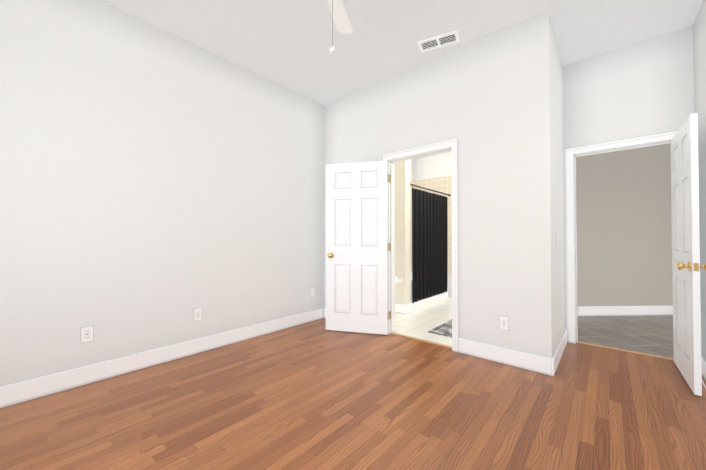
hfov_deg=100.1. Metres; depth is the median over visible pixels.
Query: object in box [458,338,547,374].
baseboard
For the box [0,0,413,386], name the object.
wall
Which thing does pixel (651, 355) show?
trim strip
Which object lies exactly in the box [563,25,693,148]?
wall
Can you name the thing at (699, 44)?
wall
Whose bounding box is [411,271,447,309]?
bathtub
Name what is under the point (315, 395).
floor
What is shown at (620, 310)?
baseboard
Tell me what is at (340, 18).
ceiling fan
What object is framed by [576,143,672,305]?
wall
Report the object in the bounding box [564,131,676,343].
door frame
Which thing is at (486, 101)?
wall
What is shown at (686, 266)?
entry door
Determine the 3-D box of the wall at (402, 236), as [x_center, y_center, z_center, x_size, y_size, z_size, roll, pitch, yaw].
[0.533,-0.331,4.702,0.775,3.017,0.150,-1,-1,41]
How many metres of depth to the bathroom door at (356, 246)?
3.50 m
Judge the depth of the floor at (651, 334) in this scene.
3.68 m
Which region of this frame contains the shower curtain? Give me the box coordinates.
[412,188,447,302]
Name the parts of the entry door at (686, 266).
knob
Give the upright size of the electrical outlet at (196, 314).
0.119 m
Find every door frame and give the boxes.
[383,138,458,351]
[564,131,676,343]
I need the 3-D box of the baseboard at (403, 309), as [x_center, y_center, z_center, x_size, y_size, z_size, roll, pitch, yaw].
[0.486,1.106,4.613,0.787,0.140,0.019,-1,-1,41]
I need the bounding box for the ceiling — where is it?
[100,0,702,104]
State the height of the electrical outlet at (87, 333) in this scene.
0.119 m
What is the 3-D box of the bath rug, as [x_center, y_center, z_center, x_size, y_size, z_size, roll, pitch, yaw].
[1.352,1.157,3.649,0.535,0.012,0.785,-1,-1,41]
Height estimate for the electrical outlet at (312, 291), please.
0.119 m
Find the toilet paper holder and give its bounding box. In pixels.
[395,277,401,283]
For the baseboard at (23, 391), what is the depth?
2.49 m
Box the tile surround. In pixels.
[410,176,451,273]
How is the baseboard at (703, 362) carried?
attached to the wall at (699, 44)
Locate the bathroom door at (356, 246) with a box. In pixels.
[326,160,390,334]
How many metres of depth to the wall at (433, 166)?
5.87 m
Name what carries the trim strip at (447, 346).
on the floor at (315, 395)
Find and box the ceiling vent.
[417,30,459,52]
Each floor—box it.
[0,318,705,469]
[395,297,673,357]
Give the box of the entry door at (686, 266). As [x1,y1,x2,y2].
[671,113,705,395]
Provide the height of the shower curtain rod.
0.044 m
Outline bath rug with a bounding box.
[428,319,451,337]
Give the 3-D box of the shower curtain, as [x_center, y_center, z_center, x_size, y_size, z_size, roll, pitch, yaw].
[1.345,0.164,5.059,0.041,1.775,1.361,-1,-1,41]
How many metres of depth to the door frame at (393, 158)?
3.15 m
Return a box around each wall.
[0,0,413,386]
[324,10,553,357]
[395,160,410,304]
[414,152,451,297]
[551,21,564,352]
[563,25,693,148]
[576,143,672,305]
[693,0,705,359]
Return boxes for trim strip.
[391,332,451,348]
[576,341,673,360]
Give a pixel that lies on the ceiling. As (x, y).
(286, 44)
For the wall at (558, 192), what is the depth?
2.81 m
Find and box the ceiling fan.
[327,0,352,52]
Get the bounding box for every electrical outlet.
[81,325,93,342]
[193,308,200,320]
[310,287,313,296]
[500,316,508,329]
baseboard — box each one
[0,308,323,407]
[395,303,406,314]
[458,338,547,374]
[548,329,566,375]
[579,305,672,315]
[701,355,705,379]
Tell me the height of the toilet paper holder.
0.104 m
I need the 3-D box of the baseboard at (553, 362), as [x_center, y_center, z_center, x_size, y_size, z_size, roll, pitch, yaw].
[1.960,1.083,2.795,0.019,0.140,1.042,-1,-1,41]
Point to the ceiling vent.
(442, 40)
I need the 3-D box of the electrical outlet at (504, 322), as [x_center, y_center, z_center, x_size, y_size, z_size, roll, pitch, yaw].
[1.355,0.789,2.650,0.075,0.119,0.008,-1,-1,41]
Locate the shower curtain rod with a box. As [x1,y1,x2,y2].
[410,183,450,195]
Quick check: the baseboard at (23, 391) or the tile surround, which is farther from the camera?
the tile surround

